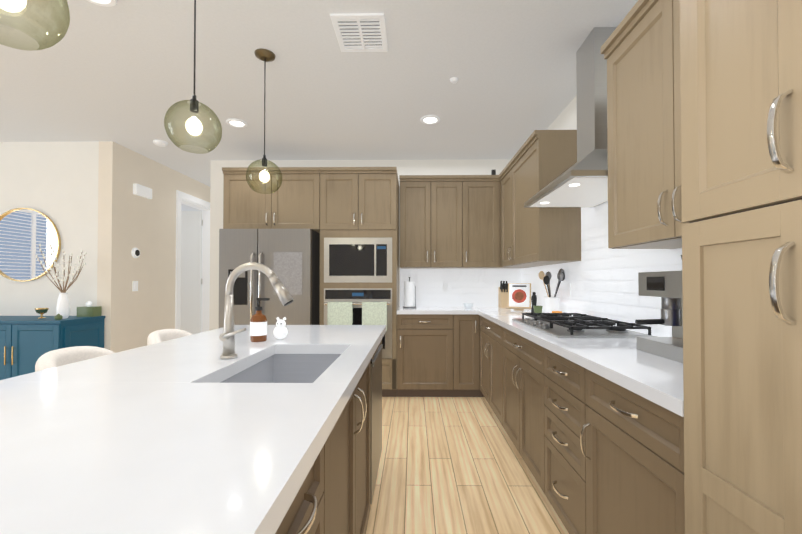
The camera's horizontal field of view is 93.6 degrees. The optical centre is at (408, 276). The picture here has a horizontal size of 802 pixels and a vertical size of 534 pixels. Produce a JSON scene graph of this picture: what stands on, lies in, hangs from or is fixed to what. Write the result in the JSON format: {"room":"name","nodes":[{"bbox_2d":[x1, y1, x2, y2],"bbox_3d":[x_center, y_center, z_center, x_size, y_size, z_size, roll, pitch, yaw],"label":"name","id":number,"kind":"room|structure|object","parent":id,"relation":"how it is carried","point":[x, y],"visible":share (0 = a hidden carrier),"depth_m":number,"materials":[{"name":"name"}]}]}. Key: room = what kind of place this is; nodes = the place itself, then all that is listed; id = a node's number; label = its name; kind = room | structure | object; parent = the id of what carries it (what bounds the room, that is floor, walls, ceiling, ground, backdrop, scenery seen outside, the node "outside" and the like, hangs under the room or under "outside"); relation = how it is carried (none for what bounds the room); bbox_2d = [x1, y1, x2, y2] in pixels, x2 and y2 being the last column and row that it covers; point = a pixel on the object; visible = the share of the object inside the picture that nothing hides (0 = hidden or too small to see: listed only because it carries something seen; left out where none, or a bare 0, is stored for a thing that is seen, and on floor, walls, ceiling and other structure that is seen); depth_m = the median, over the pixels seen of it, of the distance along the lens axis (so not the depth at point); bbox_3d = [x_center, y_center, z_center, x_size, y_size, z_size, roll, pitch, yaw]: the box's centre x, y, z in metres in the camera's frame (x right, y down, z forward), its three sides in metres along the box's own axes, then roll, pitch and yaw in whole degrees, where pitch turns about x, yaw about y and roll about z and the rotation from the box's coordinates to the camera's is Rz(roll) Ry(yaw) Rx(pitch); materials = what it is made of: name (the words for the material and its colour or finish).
{"room":"kitchen","nodes":[
{"label":"kitchen","id":0,"kind":"room"},
{"bbox_2d":[0,141,98,315],"bbox_3d":[-4.741,-0.090,4.073,3.200,2.700,0.165,0,-1,1],"label":"wall","id":1,"kind":"structure","parent":0,"point":[56,183],"depth_m":3.96,"materials":[{"name":"paint"}]},
{"bbox_2d":[0,208,60,281],"bbox_3d":[-4.072,-0.341,3.984,0.780,0.780,0.028,0,-1,1],"label":"round mirror","id":2,"kind":"object","parent":1,"relation":"attached to","point":[25,233],"visible":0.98,"depth_m":3.99,"materials":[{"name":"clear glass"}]},
{"bbox_2d":[97,141,209,352],"bbox_3d":[-3.185,-0.067,5.730,0.168,2.700,3.490,0,-1,1],"label":"wall","id":3,"kind":"structure","parent":0,"point":[129,221],"depth_m":4.42,"materials":[{"name":"paint"}]},
{"bbox_2d":[132,281,137,290],"bbox_3d":[-3.131,0.106,4.321,0.010,0.115,0.080,0,-1,1],"label":"switch plate","id":4,"kind":"object","parent":3,"relation":"attached to","point":[134,285],"visible":1,"depth_m":4.31,"materials":[{"name":"white plastic"}]},
{"bbox_2d":[131,248,139,257],"bbox_3d":[-3.123,-0.276,4.327,0.026,0.124,0.124,0,-1,1],"label":"thermostat","id":5,"kind":"object","parent":3,"relation":"attached to","point":[135,252],"visible":1,"depth_m":4.31,"materials":[{"name":"white plastic"}]},
{"bbox_2d":[133,183,151,198],"bbox_3d":[-3.113,-1.003,4.416,0.045,0.125,0.260,0,-1,1],"label":"door chime","id":6,"kind":"object","parent":3,"relation":"attached to","point":[142,191],"visible":1,"depth_m":4.38,"materials":[{"name":"white plastic"}]},
{"bbox_2d":[180,211,202,333],"bbox_3d":[-3.661,0.116,5.955,0.810,2.320,0.043,0,-1,1],"label":"hall door","id":7,"kind":"structure","parent":3,"relation":"in","point":[191,274],"depth_m":5.94,"materials":[{"name":"paint"}]},
{"bbox_2d":[0,0,637,210],"bbox_3d":[-2.469,-1.495,1.884,8.100,0.050,12.000,0,-1,1],"label":"ceiling","id":8,"kind":"structure","parent":0,"point":[120,72],"depth_m":2.75,"materials":[{"name":"paint"}]},
{"bbox_2d":[0,0,69,49],"bbox_3d":[-0.962,-1.029,0.908,0.224,0.906,0.224,0,-1,1],"label":"pendant light","id":9,"kind":"object","parent":8,"relation":"hanging from","point":[13,6],"visible":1,"depth_m":0.98,"materials":[{"name":"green glass"}]},
{"bbox_2d":[87,0,116,6],"bbox_3d":[-1.619,-1.462,1.943,0.184,0.012,0.184,0,-1,1],"label":"recessed light","id":10,"kind":"object","parent":8,"relation":"in","point":[107,3],"visible":0.98,"depth_m":2.00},
{"bbox_2d":[153,140,167,146],"bbox_3d":[-2.642,-1.422,4.016,0.130,0.035,0.130,0,-1,1],"label":"smoke detector","id":11,"kind":"object","parent":8,"relation":"attached to","point":[161,143],"visible":1,"depth_m":3.98,"materials":[{"name":"white plastic"}]},
{"bbox_2d":[164,0,221,152],"bbox_3d":[-0.952,-1.019,1.678,0.224,0.906,0.224,0,-1,1],"label":"pendant light","id":12,"kind":"object","parent":8,"relation":"hanging from","point":[194,126],"visible":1,"depth_m":1.67,"materials":[{"name":"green glass"}]},
{"bbox_2d":[226,119,246,127],"bbox_3d":[-1.608,-1.440,3.533,0.184,0.012,0.184,0,-1,1],"label":"recessed light","id":13,"kind":"object","parent":8,"relation":"in","point":[238,123],"visible":0.98,"depth_m":3.52,"materials":[{"name":"white plastic"}]},
{"bbox_2d":[246,48,281,193],"bbox_3d":[-0.942,-1.008,2.468,0.224,0.906,0.224,0,-1,1],"label":"pendant light","id":14,"kind":"object","parent":8,"relation":"hanging from","point":[265,55],"visible":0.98,"depth_m":2.46,"materials":[{"name":"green glass"}]},
{"bbox_2d":[330,13,387,51],"bbox_3d":[-0.284,-1.458,2.260,0.300,0.012,0.330,0,-1,1],"label":"ceiling vent","id":15,"kind":"object","parent":8,"relation":"in","point":[360,32],"visible":1,"depth_m":2.23,"materials":[{"name":"white metal"}]},
{"bbox_2d":[420,115,439,124],"bbox_3d":[0.201,-1.441,3.459,0.184,0.012,0.184,0,-1,1],"label":"recessed light","id":16,"kind":"object","parent":8,"relation":"in","point":[430,119],"visible":1,"depth_m":3.46,"materials":[{"name":"white plastic"}]},
{"bbox_2d":[450,77,457,83],"bbox_3d":[0.338,-1.447,2.777,0.064,0.020,0.063,0,-1,1],"label":"ceiling sensor","id":17,"kind":"object","parent":8,"relation":"attached to","point":[453,80],"visible":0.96,"depth_m":2.76,"materials":[{"name":"white plastic"}]},
{"bbox_2d":[209,159,510,330],"bbox_3d":[-0.533,-0.082,4.665,3.800,2.700,0.150,0,-1,1],"label":"wall","id":18,"kind":"structure","parent":0,"point":[452,167],"depth_m":4.59,"materials":[{"name":"paint"}]},
{"bbox_2d":[222,167,319,232],"bbox_3d":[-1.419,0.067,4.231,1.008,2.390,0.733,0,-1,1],"label":"upper cabinet","id":19,"kind":"object","parent":18,"relation":"attached to","point":[292,201],"visible":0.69,"depth_m":3.92,"materials":[{"name":"brown wood"}]},
{"bbox_2d":[399,178,470,268],"bbox_3d":[0.284,-0.599,4.391,0.760,0.987,0.387,0,-1,1],"label":"upper cabinet","id":20,"kind":"object","parent":18,"relation":"attached to","point":[468,221],"depth_m":4.20,"materials":[{"name":"brown wood"}]},
{"bbox_2d":[400,268,520,305],"bbox_3d":[0.628,0.110,4.569,1.464,0.485,0.006,0,-1,1],"label":"wall tile","id":21,"kind":"structure","parent":18,"relation":"attached to","point":[477,286],"depth_m":4.57,"materials":[{"name":"white tile"}]},
{"bbox_2d":[443,283,448,291],"bbox_3d":[0.451,0.129,4.566,0.070,0.115,0.004,0,-1,1],"label":"electrical outlet plate","id":22,"kind":"object","parent":21,"relation":"attached to","point":[445,287],"depth_m":4.56,"materials":[{"name":"white plastic"}]},
{"bbox_2d":[471,178,498,267],"bbox_3d":[0.779,-0.599,4.384,0.470,0.987,0.387,0,-1,1],"label":"upper cabinet","id":23,"kind":"object","parent":18,"relation":"attached to","point":[484,191],"depth_m":4.20,"materials":[{"name":"brown wood"}]},
{"bbox_2d":[366,397,568,533],"bbox_3d":[-2.469,1.255,1.847,8.100,0.050,12.000,0,-1,1],"label":"floor","id":24,"kind":"structure","parent":0,"point":[452,465],"depth_m":2.32,"materials":[{"name":"brown wood"}]},
{"bbox_2d":[0,316,104,379],"bbox_3d":[-4.294,0.830,3.698,2.222,0.850,0.536,0,-1,1],"label":"sideboard","id":25,"kind":"object","parent":24,"relation":"on","point":[26,342],"visible":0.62,"depth_m":3.46,"materials":[{"name":"teal paint"}]},
{"bbox_2d":[35,308,48,318],"bbox_3d":[-3.576,0.354,3.674,0.100,0.100,0.100,0,-1,1],"label":"decorative bowl","id":26,"kind":"object","parent":25,"relation":"on","point":[41,311],"visible":1,"depth_m":3.65,"materials":[{"name":"gold metal"}]},
{"bbox_2d":[54,313,62,319],"bbox_3d":[-3.297,0.373,3.550,0.060,0.058,0.058,0,-1,1],"label":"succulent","id":27,"kind":"object","parent":25,"relation":"on","point":[58,316],"visible":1,"depth_m":3.53,"materials":[{"name":"plant"}]},
{"bbox_2d":[36,244,86,318],"bbox_3d":[-3.376,0.040,3.675,0.481,0.728,0.109,0,-1,1],"label":"vase","id":28,"kind":"object","parent":25,"relation":"on","point":[63,307],"visible":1,"depth_m":3.66,"materials":[{"name":"white ceramic"}]},
{"bbox_2d":[77,301,101,316],"bbox_3d":[-3.300,0.329,3.895,0.165,0.155,0.110,0,-1,1],"label":"tissue box","id":29,"kind":"object","parent":25,"relation":"on","point":[88,310],"visible":1,"depth_m":3.84,"materials":[{"name":"green ceramic"}]},
{"bbox_2d":[35,346,114,371],"bbox_3d":[-1.204,0.752,1.467,0.355,0.946,0.352,0,-1,1],"label":"stool","id":30,"kind":"object","parent":24,"relation":"on","point":[58,357],"visible":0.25,"depth_m":1.47,"materials":[{"name":"fabric"}]},
{"bbox_2d":[147,329,192,344],"bbox_3d":[-1.197,0.760,2.037,0.355,0.946,0.352,0,-1,1],"label":"stool","id":31,"kind":"object","parent":24,"relation":"on","point":[157,336],"visible":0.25,"depth_m":2.05,"materials":[{"name":"fabric"}]},
{"bbox_2d":[219,229,319,327],"bbox_3d":[-1.420,0.393,4.119,0.910,1.735,0.912,0,-1,1],"label":"fridge","id":32,"kind":"object","parent":24,"relation":"on","point":[290,258],"visible":0.56,"depth_m":3.73,"materials":[{"name":"silver metal"}]},
{"bbox_2d":[272,329,385,533],"bbox_3d":[-0.519,0.790,1.470,0.730,0.870,2.076,0,-1,1],"label":"kitchen island","id":33,"kind":"object","parent":24,"relation":"on","point":[335,496],"depth_m":1.24,"materials":[{"name":"brown wood"}]},
{"bbox_2d":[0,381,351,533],"bbox_3d":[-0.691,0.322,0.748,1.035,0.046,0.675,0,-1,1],"label":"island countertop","id":34,"kind":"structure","parent":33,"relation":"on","point":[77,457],"depth_m":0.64,"materials":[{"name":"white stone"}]},
{"bbox_2d":[0,345,375,388],"bbox_3d":[-0.682,0.331,1.420,1.035,0.046,0.670,0,-1,1],"label":"island countertop","id":35,"kind":"structure","parent":33,"relation":"on","point":[149,362],"depth_m":1.32,"materials":[{"name":"white stone"}]},
{"bbox_2d":[219,262,293,358],"bbox_3d":[-0.577,0.126,1.425,0.276,0.363,0.086,0,-1,1],"label":"faucet","id":36,"kind":"object","parent":35,"relation":"on","point":[227,336],"visible":1,"depth_m":1.43,"materials":[{"name":"silver metal"}]},
{"bbox_2d":[152,325,385,348],"bbox_3d":[-0.672,0.376,2.150,1.035,0.116,0.791,0,-1,1],"label":"island countertop","id":37,"kind":"structure","parent":33,"relation":"on","point":[298,336],"depth_m":1.97,"materials":[{"name":"white stone"}]},
{"bbox_2d":[250,298,269,341],"bbox_3d":[-0.729,0.209,1.848,0.089,0.210,0.076,0,-1,1],"label":"soap bottle","id":38,"kind":"object","parent":37,"relation":"on","point":[258,326],"visible":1,"depth_m":1.82,"materials":[{"name":"orange glass"}]},
{"bbox_2d":[216,349,343,380],"bbox_3d":[-0.447,0.455,1.416,0.387,0.226,0.702,0,-1,1],"label":"sink","id":39,"kind":"object","parent":37,"relation":"in","point":[285,364],"depth_m":1.76,"materials":[{"name":"grey metal"}]},
{"bbox_2d":[273,317,287,338],"bbox_3d":[-0.644,0.258,1.895,0.072,0.112,0.068,0,-1,1],"label":"sponge holder","id":40,"kind":"object","parent":37,"relation":"on","point":[280,330],"visible":1,"depth_m":1.87,"materials":[{"name":"white ceramic"}]},
{"bbox_2d":[319,167,398,396],"bbox_3d":[-0.516,0.067,4.198,0.796,2.390,0.776,0,-1,1],"label":"tall cabinet","id":41,"kind":"object","parent":24,"relation":"on","point":[359,245],"visible":0.79,"depth_m":3.89,"materials":[{"name":"brown wood"}]},
{"bbox_2d":[397,314,444,396],"bbox_3d":[0.204,0.825,4.217,0.640,0.876,0.698,0,-1,1],"label":"base cabinet","id":42,"kind":"object","parent":24,"relation":"on","point":[420,337],"depth_m":3.88,"materials":[{"name":"brown wood"}]},
{"bbox_2d":[397,306,530,313],"bbox_3d":[0.619,0.367,4.203,1.470,0.040,0.718,0,-1,1],"label":"countertop","id":43,"kind":"structure","parent":42,"relation":"on","point":[419,309],"depth_m":3.98,"materials":[{"name":"white stone"}]},
{"bbox_2d":[403,277,415,307],"bbox_3d":[0.012,0.171,4.250,0.150,0.352,0.150,0,-1,1],"label":"paper towel","id":44,"kind":"object","parent":43,"relation":"on","point":[409,294],"visible":1,"depth_m":4.20,"materials":[{"name":"paper"}]},
{"bbox_2d":[463,303,473,307],"bbox_3d":[0.672,0.319,4.219,0.120,0.055,0.118,0,-1,1],"label":"bowl","id":45,"kind":"object","parent":43,"relation":"on","point":[468,305],"visible":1,"depth_m":4.17,"materials":[{"name":"white ceramic"}]},
{"bbox_2d":[498,281,507,307],"bbox_3d":[1.082,0.194,4.244,0.100,0.305,0.162,0,-1,1],"label":"knife block","id":46,"kind":"object","parent":43,"relation":"on","point":[503,295],"visible":0.9,"depth_m":4.22,"materials":[{"name":"brown wood"}]},
{"bbox_2d":[506,283,531,309],"bbox_3d":[1.127,0.202,3.850,0.269,0.278,0.208,0,-1,1],"label":"cookbook stand","id":47,"kind":"object","parent":43,"relation":"on","point":[519,296],"visible":1,"depth_m":3.85,"materials":[{"name":"white paper"}]},
{"bbox_2d":[445,314,472,396],"bbox_3d":[0.580,0.824,4.182,0.352,0.876,0.758,0,-1,1],"label":"base cabinet","id":48,"kind":"object","parent":24,"relation":"on","point":[458,327],"depth_m":3.87,"materials":[{"name":"brown wood"}]},
{"bbox_2d":[473,314,500,422],"bbox_3d":[1.005,0.813,3.348,0.688,0.876,1.060,0,-1,1],"label":"base cabinet","id":49,"kind":"object","parent":24,"relation":"on","point":[486,332],"depth_m":3.42,"materials":[{"name":"brown wood"}]},
{"bbox_2d":[501,326,536,480],"bbox_3d":[1.025,0.800,2.447,0.624,0.876,0.980,0,-1,1],"label":"base cabinet","id":50,"kind":"object","parent":24,"relation":"on","point":[518,355],"depth_m":2.40,"materials":[{"name":"brown wood"}]},
{"bbox_2d":[537,346,580,533],"bbox_3d":[1.016,0.790,1.722,0.624,0.876,0.590,0,-1,1],"label":"base cabinet","id":51,"kind":"object","parent":24,"relation":"on","point":[558,381],"depth_m":1.75,"materials":[{"name":"brown wood"}]},
{"bbox_2d":[581,370,684,533],"bbox_3d":[1.009,0.783,1.200,0.624,0.876,0.575,0,-1,1],"label":"base cabinet","id":52,"kind":"object","parent":24,"relation":"on","point":[593,428],"depth_m":1.21,"materials":[{"name":"brown wood"}]},
{"bbox_2d":[477,310,683,417],"bbox_3d":[1.009,0.341,2.377,0.643,0.040,2.923,0,-1,1],"label":"countertop","id":53,"kind":"structure","parent":52,"relation":"on","point":[656,379],"depth_m":1.39,"materials":[{"name":"white stone"}]},
{"bbox_2d":[531,292,536,312],"bbox_3d":[1.173,0.236,3.513,0.056,0.200,0.056,0,-1,1],"label":"pepper mill","id":54,"kind":"object","parent":53,"relation":"on","point":[534,299],"visible":0.73,"depth_m":3.50,"materials":[{"name":"black metal"}]},
{"bbox_2d":[533,306,542,312],"bbox_3d":[1.140,0.294,3.313,0.080,0.080,0.078,0,-1,1],"label":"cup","id":55,"kind":"object","parent":53,"relation":"on","point":[537,309],"visible":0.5,"depth_m":3.28,"materials":[{"name":"ceramic"}]},
{"bbox_2d":[538,268,564,312],"bbox_3d":[1.242,0.130,3.240,0.209,0.406,0.184,0,-1,1],"label":"utensil crock","id":56,"kind":"object","parent":53,"relation":"on","point":[551,304],"visible":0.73,"depth_m":3.19,"materials":[{"name":"white ceramic"}]},
{"bbox_2d":[512,312,654,337],"bbox_3d":[1.028,0.291,2.399,0.500,0.060,0.910,0,-1,1],"label":"cooktop","id":57,"kind":"object","parent":53,"relation":"in","point":[567,325],"visible":1,"depth_m":2.12,"materials":[{"name":"metal"}]},
{"bbox_2d":[635,255,682,362],"bbox_3d":[1.105,0.108,1.441,0.362,0.400,0.350,0,-1,1],"label":"espresso machine","id":58,"kind":"object","parent":53,"relation":"on","point":[666,286],"visible":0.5,"depth_m":1.49,"materials":[{"name":"metal"}]},
{"bbox_2d":[680,0,801,533],"bbox_3d":[0.971,0.003,0.609,0.683,2.420,0.620,0,-1,1],"label":"pantry","id":59,"kind":"object","parent":24,"relation":"on","point":[741,116],"visible":1,"depth_m":0.76,"materials":[{"name":"brown wood"}]},
{"bbox_2d":[547,95,657,336],"bbox_3d":[1.385,-0.142,0.265,0.150,2.700,8.900,0,-1,1],"label":"wall","id":60,"kind":"structure","parent":0,"point":[566,119],"depth_m":3.17,"materials":[{"name":"paint"}]},
{"bbox_2d":[499,170,535,267],"bbox_3d":[1.192,-0.605,3.926,0.328,0.987,0.512,0,-1,1],"label":"upper cabinet","id":61,"kind":"object","parent":60,"relation":"attached to","point":[502,177],"depth_m":4.12,"materials":[{"name":"brown wood"}]},
{"bbox_2d":[507,130,580,265],"bbox_3d":[1.184,-0.613,3.357,0.328,0.987,0.866,0,-1,1],"label":"upper cabinet","id":62,"kind":"object","parent":60,"relation":"attached to","point":[535,236],"depth_m":2.93,"materials":[{"name":"brown wood"}]},
{"bbox_2d":[524,27,616,207],"bbox_3d":[1.081,-0.982,2.311,0.508,0.961,0.810,0,-1,1],"label":"range hood","id":63,"kind":"object","parent":60,"relation":"attached to","point":[582,181],"visible":0.62,"depth_m":2.21,"materials":[{"name":"metal"}]},
{"bbox_2d":[521,202,681,336],"bbox_3d":[1.339,-0.116,2.741,0.006,0.885,3.650,0,-1,1],"label":"wall tiles","id":64,"kind":"structure","parent":60,"relation":"attached to","point":[601,277],"depth_m":2.56,"materials":[{"name":"white tile"}]},
{"bbox_2d":[567,283,570,296],"bbox_3d":[1.340,0.110,3.148,0.003,0.115,0.070,0,-1,1],"label":"electrical outlet plate","id":65,"kind":"object","parent":64,"relation":"attached to","point":[568,284],"depth_m":3.14,"materials":[{"name":"white plastic"}]},
{"bbox_2d":[600,0,688,248],"bbox_3d":[1.141,-0.656,1.412,0.363,1.020,0.968,0,-1,1],"label":"upper cabinet","id":66,"kind":"object","parent":60,"relation":"attached to","point":[640,49],"visible":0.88,"depth_m":1.60,"materials":[{"name":"brown wood"}]}
]}

